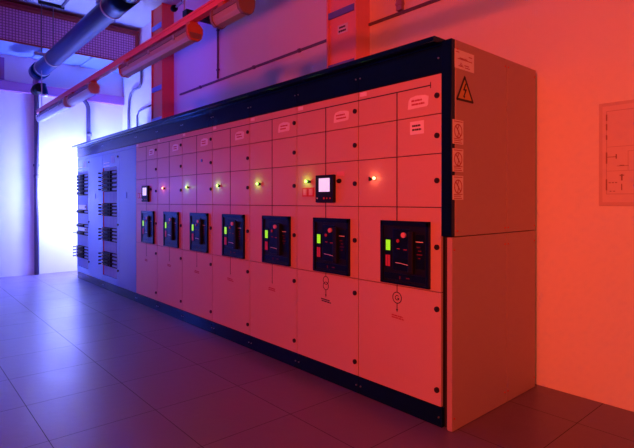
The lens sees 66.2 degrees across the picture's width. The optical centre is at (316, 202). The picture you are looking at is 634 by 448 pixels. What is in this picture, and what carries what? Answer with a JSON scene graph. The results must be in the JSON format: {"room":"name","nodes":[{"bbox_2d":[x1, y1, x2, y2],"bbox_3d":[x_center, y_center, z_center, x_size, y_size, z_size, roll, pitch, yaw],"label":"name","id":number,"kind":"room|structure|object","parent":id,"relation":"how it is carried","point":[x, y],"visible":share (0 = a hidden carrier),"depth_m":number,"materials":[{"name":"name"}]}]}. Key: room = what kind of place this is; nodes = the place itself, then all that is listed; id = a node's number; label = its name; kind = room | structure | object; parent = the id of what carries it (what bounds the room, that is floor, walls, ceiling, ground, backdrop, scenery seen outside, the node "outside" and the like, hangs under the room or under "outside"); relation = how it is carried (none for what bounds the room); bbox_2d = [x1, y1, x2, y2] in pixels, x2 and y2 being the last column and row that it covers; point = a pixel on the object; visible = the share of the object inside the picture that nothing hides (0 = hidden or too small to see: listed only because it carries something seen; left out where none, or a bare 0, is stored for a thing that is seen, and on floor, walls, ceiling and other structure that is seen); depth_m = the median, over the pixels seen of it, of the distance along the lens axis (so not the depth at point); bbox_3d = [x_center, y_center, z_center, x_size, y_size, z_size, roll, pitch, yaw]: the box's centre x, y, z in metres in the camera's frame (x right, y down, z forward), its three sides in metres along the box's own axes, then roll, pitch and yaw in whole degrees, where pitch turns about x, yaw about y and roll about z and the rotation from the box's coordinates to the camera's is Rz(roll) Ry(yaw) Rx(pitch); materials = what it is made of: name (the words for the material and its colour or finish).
{"room":"electrical room","nodes":[
{"label":"electrical room","id":0,"kind":"room"},
{"bbox_2d":[0,54,122,276],"bbox_3d":[-7.864,-0.941,6.154,10.570,4.430,0.200,0,0,-41],"label":"wall","id":1,"kind":"structure","parent":0,"point":[58,160],"depth_m":8.66,"materials":[{"name":"white paint"}]},
{"bbox_2d":[0,57,3,79],"bbox_3d":[-5.820,-2.266,7.778,1.390,0.370,0.039,0,0,-41],"label":"air vent","id":2,"kind":"object","parent":1,"relation":"in","point":[1,58],"visible":1,"depth_m":8.21,"materials":[{"name":"purple metal"}]},
{"bbox_2d":[33,95,39,274],"bbox_3d":[-4.922,-0.313,8.534,0.090,3.158,0.093,0,0,-41],"label":"conduit pipe","id":3,"kind":"object","parent":1,"relation":"attached to","point":[36,164],"visible":0.9,"depth_m":8.50,"materials":[{"name":"grey"}]},
{"bbox_2d":[0,80,123,105],"bbox_3d":[-5.884,-1.971,7.677,5.560,0.160,0.109,0,0,-41],"label":"beam","id":4,"kind":"structure","parent":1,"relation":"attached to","point":[10,86],"depth_m":8.66,"materials":[{"name":"metal"}]},
{"bbox_2d":[0,0,138,72],"bbox_3d":[-5.626,-2.804,7.372,5.550,0.608,0.904,0,0,-41],"label":"cable tray","id":5,"kind":"object","parent":1,"relation":"attached to","point":[20,25],"visible":0.84,"depth_m":8.02,"materials":[{"name":"grey metal"}]},
{"bbox_2d":[4,0,180,30],"bbox_3d":[-2.991,-3.214,0.578,10.970,0.150,15.000,0,0,-41],"label":"ceiling","id":6,"kind":"structure","parent":0,"point":[138,16],"depth_m":7.96,"materials":[{"name":"white paint"}]},
{"bbox_2d":[33,0,64,55],"bbox_3d":[-4.239,-2.736,7.700,0.430,0.849,0.100,0,0,-41],"label":"hanger","id":7,"kind":"object","parent":6,"relation":"attached to","point":[39,1],"visible":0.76,"depth_m":7.64,"materials":[{"name":"black metal"}]},
{"bbox_2d":[170,0,186,11],"bbox_3d":[-1.170,-2.718,5.203,0.080,0.869,1.760,0,0,-41],"label":"rod","id":8,"kind":"object","parent":6,"relation":"hanging from","point":[174,8],"visible":1,"depth_m":5.77,"materials":[{"name":"white plastic"}]},
{"bbox_3d":[-2.385,-2.736,5.528,0.120,0.835,0.450,0,0,-41],"label":"hanger","id":9,"kind":"object","parent":6,"relation":"hanging from","visible":0},
{"bbox_2d":[28,0,139,96],"bbox_3d":[-1.413,-2.018,4.420,0.276,0.583,10.300,0,0,-41],"label":"pipe","id":10,"kind":"object","parent":9,"relation":"hanging from","point":[105,12],"visible":0.95,"depth_m":6.19,"materials":[{"name":"grey metal"}]},
{"bbox_2d":[36,0,229,113],"bbox_3d":[-1.713,-1.741,4.657,0.068,0.651,8.450,0,0,-41],"label":"rail","id":11,"kind":"object","parent":10,"relation":"hanging from","point":[202,12],"visible":0.84,"depth_m":4.50,"materials":[{"name":"grey metal"}]},
{"bbox_2d":[36,96,72,122],"bbox_3d":[-3.857,-1.347,7.108,0.134,0.152,1.640,0,0,-41],"label":"lamp","id":12,"kind":"object","parent":11,"relation":"hanging from","point":[61,106],"visible":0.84,"depth_m":6.92,"materials":[{"name":"grey plastic"}]},
{"bbox_2d":[37,103,68,121],"bbox_3d":[-3.857,-1.308,7.108,0.119,0.062,1.580,0,0,-41],"label":"diffuser","id":13,"kind":"object","parent":12,"relation":"attached to","point":[57,108],"depth_m":6.99,"materials":[{"name":"white plastic"}]},
{"bbox_2d":[67,81,99,105],"bbox_3d":[-2.902,-1.344,6.017,0.132,0.152,0.940,0,0,-41],"label":"lamp","id":14,"kind":"object","parent":11,"relation":"hanging from","point":[93,88],"visible":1,"depth_m":5.84,"materials":[{"name":"grey plastic"}]},
{"bbox_2d":[68,88,94,104],"bbox_3d":[-2.902,-1.305,6.017,0.119,0.062,0.880,0,0,-41],"label":"diffuser","id":15,"kind":"object","parent":14,"relation":"attached to","point":[83,94],"depth_m":5.94,"materials":[{"name":"white plastic"}]},
{"bbox_2d":[118,21,202,77],"bbox_3d":[-1.446,-1.339,4.352,0.134,0.152,1.524,0,0,-41],"label":"lamp","id":16,"kind":"object","parent":11,"relation":"hanging from","point":[192,33],"visible":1,"depth_m":4.13,"materials":[{"name":"grey plastic"}]},
{"bbox_2d":[120,32,194,76],"bbox_3d":[-1.446,-1.300,4.354,0.119,0.062,1.460,0,0,-41],"label":"diffuser","id":17,"kind":"object","parent":16,"relation":"attached to","point":[180,40],"depth_m":4.24,"materials":[{"name":"white plastic"}]},
{"bbox_2d":[182,9,210,24],"bbox_3d":[-0.928,-1.496,3.936,0.310,0.046,0.070,0,0,-41],"label":"support arm","id":18,"kind":"object","parent":11,"relation":"on","point":[185,12],"visible":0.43,"depth_m":3.89,"materials":[{"name":"black metal"}]},
{"bbox_2d":[210,0,254,29],"bbox_3d":[-0.593,-1.336,3.379,0.132,0.152,0.390,0,0,-41],"label":"lamp","id":19,"kind":"object","parent":11,"relation":"hanging from","point":[231,11],"visible":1,"depth_m":3.33,"materials":[{"name":"grey plastic"}]},
{"bbox_2d":[212,3,246,27],"bbox_3d":[-0.593,-1.297,3.380,0.119,0.062,0.330,0,0,-41],"label":"diffuser","id":20,"kind":"object","parent":19,"relation":"attached to","point":[229,13],"depth_m":3.36,"materials":[{"name":"white plastic"}]},
{"bbox_2d":[0,271,633,447],"bbox_3d":[-2.991,1.366,0.592,10.970,0.150,15.000,0,0,-41],"label":"floor","id":21,"kind":"structure","parent":0,"point":[84,364],"depth_m":3.17,"materials":[{"name":"tile"}]},
{"bbox_2d":[72,139,102,287],"bbox_3d":[-3.269,0.160,8.005,1.091,2.216,1.339,0,0,-41],"label":"tall cabinet","id":22,"kind":"object","parent":21,"relation":"on","point":[89,153],"visible":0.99,"depth_m":7.67,"materials":[{"name":"metal"}]},
{"bbox_2d":[73,175,87,177],"bbox_3d":[-3.845,-0.430,7.909,0.101,0.046,0.560,0,0,-41],"label":"switch","id":23,"kind":"object","parent":22,"relation":"attached to","point":[77,176],"depth_m":7.93,"materials":[{"name":"black plastic"}]},
{"bbox_2d":[73,178,87,180],"bbox_3d":[-3.845,-0.377,7.910,0.101,0.046,0.560,0,0,-41],"label":"switch","id":24,"kind":"object","parent":22,"relation":"attached to","point":[78,179],"depth_m":7.89,"materials":[{"name":"black plastic"}]},
{"bbox_2d":[73,181,87,183],"bbox_3d":[-3.845,-0.324,7.910,0.101,0.046,0.560,0,0,-41],"label":"switch","id":25,"kind":"object","parent":22,"relation":"attached to","point":[78,182],"depth_m":7.89,"materials":[{"name":"black plastic"}]},
{"bbox_2d":[73,184,87,187],"bbox_3d":[-3.845,-0.270,7.910,0.101,0.046,0.560,0,0,-41],"label":"switch","id":26,"kind":"object","parent":22,"relation":"attached to","point":[78,185],"depth_m":7.92,"materials":[{"name":"black plastic"}]},
{"bbox_2d":[73,188,87,190],"bbox_3d":[-3.845,-0.217,7.910,0.101,0.046,0.560,0,0,-41],"label":"switch","id":27,"kind":"object","parent":22,"relation":"attached to","point":[77,189],"depth_m":7.90,"materials":[{"name":"black plastic"}]},
{"bbox_2d":[73,191,87,194],"bbox_3d":[-3.845,-0.150,7.910,0.101,0.060,0.560,0,0,-41],"label":"switch","id":28,"kind":"object","parent":22,"relation":"attached to","point":[78,192],"depth_m":7.90,"materials":[{"name":"black plastic"}]},
{"bbox_2d":[73,210,87,213],"bbox_3d":[-3.845,0.150,7.911,0.101,0.048,0.560,0,0,-41],"label":"switch","id":29,"kind":"object","parent":22,"relation":"attached to","point":[77,211],"depth_m":7.90,"materials":[{"name":"black plastic"}]},
{"bbox_2d":[73,224,87,227],"bbox_3d":[-3.845,0.378,7.912,0.101,0.046,0.560,0,0,-41],"label":"switch","id":30,"kind":"object","parent":22,"relation":"attached to","point":[78,225],"depth_m":7.90,"materials":[{"name":"black plastic"}]},
{"bbox_2d":[73,231,87,235],"bbox_3d":[-3.845,0.503,7.912,0.101,0.052,0.560,0,0,-41],"label":"switch","id":31,"kind":"object","parent":22,"relation":"attached to","point":[79,233],"depth_m":7.93,"materials":[{"name":"black plastic"}]},
{"bbox_2d":[73,245,87,249],"bbox_3d":[-3.845,0.737,7.913,0.101,0.042,0.560,0,0,-41],"label":"switch","id":32,"kind":"object","parent":22,"relation":"attached to","point":[78,247],"depth_m":7.93,"materials":[{"name":"black plastic"}]},
{"bbox_2d":[73,248,87,252],"bbox_3d":[-3.845,0.786,7.913,0.101,0.042,0.560,0,0,-41],"label":"switch","id":33,"kind":"object","parent":22,"relation":"attached to","point":[78,250],"depth_m":7.92,"materials":[{"name":"black plastic"}]},
{"bbox_2d":[73,251,87,256],"bbox_3d":[-3.845,0.835,7.913,0.101,0.042,0.560,0,0,-41],"label":"switch","id":34,"kind":"object","parent":22,"relation":"attached to","point":[78,253],"depth_m":7.90,"materials":[{"name":"black plastic"}]},
{"bbox_2d":[73,254,87,259],"bbox_3d":[-3.845,0.884,7.913,0.101,0.042,0.560,0,0,-41],"label":"switch","id":35,"kind":"object","parent":22,"relation":"attached to","point":[79,256],"depth_m":7.90,"materials":[{"name":"black plastic"}]},
{"bbox_2d":[82,100,91,141],"bbox_3d":[-4.291,-0.354,8.937,0.280,3.234,0.090,0,0,-41],"label":"conduit pipe","id":36,"kind":"object","parent":22,"relation":"on","point":[88,115],"visible":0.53,"depth_m":8.96,"materials":[{"name":"grey metal"}]},
{"bbox_2d":[72,139,101,148],"bbox_3d":[-3.266,-0.929,8.005,1.083,0.038,1.339,0,0,-41],"label":"hood","id":37,"kind":"object","parent":22,"relation":"attached to","point":[94,142],"depth_m":7.61,"materials":[{"name":"black metal"}]},
{"bbox_2d":[97,129,136,301],"bbox_3d":[-2.397,0.163,7.008,1.091,2.216,1.309,0,0,-41],"label":"tall cabinet","id":38,"kind":"object","parent":21,"relation":"on","point":[118,148],"visible":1,"depth_m":6.66,"materials":[{"name":"metal"}]},
{"bbox_2d":[98,171,116,174],"bbox_3d":[-2.982,-0.424,6.923,0.101,0.051,0.560,0,0,-41],"label":"switch","id":39,"kind":"object","parent":38,"relation":"attached to","point":[104,172],"depth_m":6.91,"materials":[{"name":"black plastic"}]},
{"bbox_2d":[98,175,116,178],"bbox_3d":[-2.982,-0.364,6.924,0.101,0.051,0.560,0,0,-41],"label":"switch","id":40,"kind":"object","parent":38,"relation":"attached to","point":[104,176],"depth_m":6.91,"materials":[{"name":"black plastic"}]},
{"bbox_2d":[98,179,116,182],"bbox_3d":[-2.982,-0.305,6.924,0.101,0.051,0.560,0,0,-41],"label":"switch","id":41,"kind":"object","parent":38,"relation":"attached to","point":[104,180],"depth_m":6.90,"materials":[{"name":"black plastic"}]},
{"bbox_2d":[98,183,116,186],"bbox_3d":[-2.982,-0.245,6.924,0.101,0.051,0.560,0,0,-41],"label":"switch","id":42,"kind":"object","parent":38,"relation":"attached to","point":[104,184],"depth_m":6.90,"materials":[{"name":"black plastic"}]},
{"bbox_2d":[98,188,116,190],"bbox_3d":[-2.982,-0.186,6.924,0.101,0.051,0.560,0,0,-41],"label":"switch","id":43,"kind":"object","parent":38,"relation":"attached to","point":[103,189],"depth_m":6.91,"materials":[{"name":"black plastic"}]},
{"bbox_2d":[98,203,116,205],"bbox_3d":[-2.982,0.033,6.925,0.101,0.040,0.560,0,0,-41],"label":"switch","id":44,"kind":"object","parent":38,"relation":"attached to","point":[103,204],"depth_m":6.91,"materials":[{"name":"black plastic"}]},
{"bbox_2d":[98,207,116,209],"bbox_3d":[-2.982,0.080,6.925,0.101,0.040,0.560,0,0,-41],"label":"switch","id":45,"kind":"object","parent":38,"relation":"attached to","point":[104,208],"depth_m":6.91,"materials":[{"name":"black plastic"}]},
{"bbox_2d":[98,210,116,212],"bbox_3d":[-2.982,0.127,6.925,0.101,0.040,0.560,0,0,-41],"label":"switch","id":46,"kind":"object","parent":38,"relation":"attached to","point":[104,211],"depth_m":6.91,"materials":[{"name":"black plastic"}]},
{"bbox_2d":[98,213,116,216],"bbox_3d":[-2.982,0.173,6.925,0.101,0.040,0.560,0,0,-41],"label":"switch","id":47,"kind":"object","parent":38,"relation":"attached to","point":[104,214],"depth_m":6.91,"materials":[{"name":"black plastic"}]},
{"bbox_2d":[98,227,116,231],"bbox_3d":[-2.982,0.387,6.926,0.101,0.042,0.560,0,0,-41],"label":"switch","id":48,"kind":"object","parent":38,"relation":"attached to","point":[105,229],"depth_m":6.93,"materials":[{"name":"black plastic"}]},
{"bbox_2d":[98,231,116,235],"bbox_3d":[-2.982,0.436,6.926,0.101,0.042,0.560,0,0,-41],"label":"switch","id":49,"kind":"object","parent":38,"relation":"attached to","point":[105,233],"depth_m":6.92,"materials":[{"name":"black plastic"}]},
{"bbox_2d":[98,234,116,238],"bbox_3d":[-2.982,0.485,6.926,0.101,0.042,0.560,0,0,-41],"label":"switch","id":50,"kind":"object","parent":38,"relation":"attached to","point":[104,236],"depth_m":6.93,"materials":[{"name":"black plastic"}]},
{"bbox_2d":[98,237,116,242],"bbox_3d":[-2.982,0.534,6.926,0.101,0.042,0.560,0,0,-41],"label":"switch","id":51,"kind":"object","parent":38,"relation":"attached to","point":[105,239],"depth_m":6.93,"materials":[{"name":"black plastic"}]},
{"bbox_2d":[98,251,116,257],"bbox_3d":[-2.982,0.742,6.927,0.101,0.044,0.560,0,0,-41],"label":"switch","id":52,"kind":"object","parent":38,"relation":"attached to","point":[106,254],"depth_m":6.93,"materials":[{"name":"black plastic"}]},
{"bbox_2d":[98,255,116,260],"bbox_3d":[-2.982,0.793,6.927,0.101,0.044,0.560,0,0,-41],"label":"switch","id":53,"kind":"object","parent":38,"relation":"attached to","point":[104,257],"depth_m":6.92,"materials":[{"name":"black plastic"}]},
{"bbox_2d":[98,258,116,264],"bbox_3d":[-2.982,0.844,6.927,0.101,0.044,0.560,0,0,-41],"label":"switch","id":54,"kind":"object","parent":38,"relation":"attached to","point":[106,261],"depth_m":6.92,"materials":[{"name":"black plastic"}]},
{"bbox_2d":[98,262,116,268],"bbox_3d":[-2.982,0.894,6.928,0.101,0.044,0.560,0,0,-41],"label":"switch","id":55,"kind":"object","parent":38,"relation":"attached to","point":[110,265],"depth_m":6.92,"materials":[{"name":"black plastic"}]},
{"bbox_2d":[97,129,135,140],"bbox_3d":[-2.394,-0.926,7.008,1.083,0.038,1.309,0,0,-41],"label":"hood","id":56,"kind":"object","parent":38,"relation":"attached to","point":[125,133],"depth_m":6.61,"materials":[{"name":"black metal"}]},
{"bbox_2d":[130,122,158,310],"bbox_3d":[-1.747,0.165,6.271,1.083,2.216,0.655,0,0,-41],"label":"tall cabinet","id":57,"kind":"object","parent":21,"relation":"on","point":[146,134],"visible":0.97,"depth_m":5.94,"materials":[{"name":"metal"}]},
{"bbox_2d":[130,122,156,131],"bbox_3d":[-1.747,-0.924,6.268,1.083,0.038,0.654,0,0,-41],"label":"hood","id":58,"kind":"object","parent":57,"relation":"attached to","point":[145,127],"depth_m":5.90,"materials":[{"name":"black metal"}]},
{"bbox_2d":[151,114,183,320],"bbox_3d":[-1.315,0.167,5.779,1.083,2.216,0.655,0,0,-41],"label":"tall cabinet","id":59,"kind":"object","parent":21,"relation":"on","point":[169,129],"visible":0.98,"depth_m":5.46,"materials":[{"name":"metal"}]},
{"bbox_2d":[151,114,181,125],"bbox_3d":[-1.315,-0.922,5.775,1.083,0.038,0.654,0,0,-41],"label":"hood","id":60,"kind":"object","parent":59,"relation":"attached to","point":[169,120],"depth_m":5.42,"materials":[{"name":"black metal"}]},
{"bbox_2d":[175,106,212,332],"bbox_3d":[-0.884,0.168,5.286,1.083,2.216,0.655,0,0,-41],"label":"tall cabinet","id":61,"kind":"object","parent":21,"relation":"on","point":[197,128],"visible":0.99,"depth_m":4.96,"materials":[{"name":"metal"}]},
{"bbox_2d":[175,106,211,118],"bbox_3d":[-0.884,-0.921,5.282,1.083,0.038,0.654,0,0,-41],"label":"hood","id":62,"kind":"object","parent":61,"relation":"attached to","point":[200,111],"depth_m":4.93,"materials":[{"name":"black metal"}]},
{"bbox_2d":[205,94,251,348],"bbox_3d":[-0.453,0.170,4.793,1.083,2.216,0.655,0,0,-41],"label":"tall cabinet","id":63,"kind":"object","parent":21,"relation":"on","point":[231,117],"visible":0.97,"depth_m":4.46,"materials":[{"name":"metal"}]},
{"bbox_2d":[205,94,249,109],"bbox_3d":[-0.453,-0.919,4.789,1.083,0.038,0.654,0,0,-41],"label":"hood","id":64,"kind":"object","parent":63,"relation":"attached to","point":[238,100],"depth_m":4.43,"materials":[{"name":"black metal"}]},
{"bbox_2d":[242,80,298,367],"bbox_3d":[-0.021,0.172,4.300,1.083,2.216,0.655,0,0,-41],"label":"tall cabinet","id":65,"kind":"object","parent":21,"relation":"on","point":[273,108],"visible":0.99,"depth_m":3.97,"materials":[{"name":"metal"}]},
{"bbox_2d":[242,80,296,99],"bbox_3d":[-0.021,-0.917,4.296,1.083,0.038,0.654,0,0,-41],"label":"hood","id":66,"kind":"object","parent":65,"relation":"attached to","point":[282,87],"depth_m":3.94,"materials":[{"name":"black metal"}]},
{"bbox_2d":[289,61,360,393],"bbox_3d":[0.410,0.173,3.807,1.083,2.216,0.655,0,0,-41],"label":"tall cabinet","id":67,"kind":"object","parent":21,"relation":"on","point":[328,126],"visible":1,"depth_m":3.46,"materials":[{"name":"metal"}]},
{"bbox_2d":[289,61,357,85],"bbox_3d":[0.410,-0.916,3.804,1.083,0.038,0.654,0,0,-41],"label":"hood","id":68,"kind":"object","parent":67,"relation":"attached to","point":[344,69],"depth_m":3.44,"materials":[{"name":"black metal"}]},
{"bbox_2d":[350,36,535,431],"bbox_3d":[0.870,0.175,3.291,1.096,2.216,0.728,0,0,-41],"label":"tall cabinet","id":69,"kind":"object","parent":21,"relation":"on","point":[447,129],"visible":1,"depth_m":2.95,"materials":[{"name":"metal"}]},
{"bbox_2d":[350,36,444,68],"bbox_3d":[0.841,-0.914,3.311,1.083,0.038,0.654,0,0,-41],"label":"hood","id":70,"kind":"object","parent":69,"relation":"attached to","point":[432,43],"depth_m":2.94,"materials":[{"name":"black metal"}]},
{"bbox_2d":[411,99,423,105],"bbox_3d":[0.598,-0.596,2.883,0.001,0.033,0.095,0,0,-41],"label":"print","id":71,"kind":"object","parent":69,"relation":"attached to","point":[414,102],"depth_m":2.88,"materials":[{"name":"white"}]},
{"bbox_2d":[454,177,462,198],"bbox_3d":[0.797,-0.083,2.746,0.086,0.123,0.001,0,0,-41],"label":"print","id":72,"kind":"object","parent":69,"relation":"attached to","point":[458,181],"depth_m":2.75,"materials":[{"name":"white paper"}]},
{"bbox_2d":[454,150,462,170],"bbox_3d":[0.797,-0.238,2.746,0.086,0.117,0.001,0,0,-41],"label":"print","id":73,"kind":"object","parent":69,"relation":"attached to","point":[458,154],"depth_m":2.75,"materials":[{"name":"white paper"}]},
{"bbox_2d":[454,121,462,143],"bbox_3d":[0.797,-0.397,2.745,0.086,0.123,0.001,0,0,-41],"label":"print","id":74,"kind":"object","parent":69,"relation":"attached to","point":[458,125],"depth_m":2.75,"materials":[{"name":"white paper"}]},
{"bbox_2d":[456,51,471,69],"bbox_3d":[0.843,-0.811,2.784,0.165,0.082,0.001,0,0,-41],"label":"print","id":75,"kind":"object","parent":69,"relation":"attached to","point":[463,58],"depth_m":2.78,"materials":[{"name":"white paper"}]},
{"bbox_2d":[123,0,633,411],"bbox_3d":[1.062,-0.935,4.131,0.200,4.430,15.000,0,0,-41],"label":"wall","id":76,"kind":"structure","parent":0,"point":[581,52],"depth_m":3.33,"materials":[{"name":"white paint"}]},
{"bbox_2d":[127,70,142,128],"bbox_3d":[-3.373,-1.831,8.999,0.044,1.391,0.674,0,0,-41],"label":"conduit","id":77,"kind":"object","parent":76,"relation":"attached to","point":[141,71],"visible":0.78,"depth_m":9.18,"materials":[{"name":"grey metal"}]},
{"bbox_2d":[136,105,150,125],"bbox_3d":[-2.984,-1.331,8.571,0.028,0.794,1.015,0,0,-41],"label":"conduit","id":78,"kind":"object","parent":76,"relation":"attached to","point":[149,105],"visible":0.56,"depth_m":8.91,"materials":[{"name":"grey metal"}]},
{"bbox_2d":[151,3,173,121],"bbox_3d":[-2.515,-2.057,7.911,0.199,2.206,0.425,0,0,-41],"label":"vertical duct","id":79,"kind":"object","parent":76,"relation":"attached to","point":[162,17],"visible":0.6,"depth_m":7.79,"materials":[{"name":"metal"}]},
{"bbox_2d":[216,29,219,78],"bbox_3d":[-1.373,-2.173,6.733,0.030,0.910,0.052,0,0,-41],"label":"conduit","id":80,"kind":"object","parent":76,"relation":"attached to","point":[217,30],"visible":0.79,"depth_m":6.72,"materials":[{"name":"grey metal"}]},
{"bbox_2d":[179,0,439,94],"bbox_3d":[1.812,-1.680,3.098,0.027,0.038,12.040,0,0,-41],"label":"conduit","id":81,"kind":"object","parent":76,"relation":"attached to","point":[298,50],"visible":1,"depth_m":5.34,"materials":[{"name":"grey metal"}]},
{"bbox_2d":[326,0,369,67],"bbox_3d":[0.297,-2.047,4.705,0.189,2.206,0.405,0,0,-41],"label":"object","id":82,"kind":"object","parent":76,"relation":"attached to","point":[347,28],"visible":0.64,"depth_m":4.61,"materials":[{"name":"paint"}]},
{"bbox_2d":[395,0,404,11],"bbox_3d":[0.735,-2.413,4.313,0.044,1.415,0.070,0,0,-41],"label":"conduit","id":83,"kind":"object","parent":76,"relation":"attached to","point":[399,4],"visible":1,"depth_m":4.30,"materials":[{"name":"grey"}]},
{"bbox_2d":[599,99,633,205],"bbox_3d":[2.168,-0.304,2.705,0.014,0.652,1.094,0,0,-41],"label":"board","id":84,"kind":"object","parent":76,"relation":"attached to","point":[616,119],"visible":1,"depth_m":3.04,"materials":[{"name":"grey paper"}]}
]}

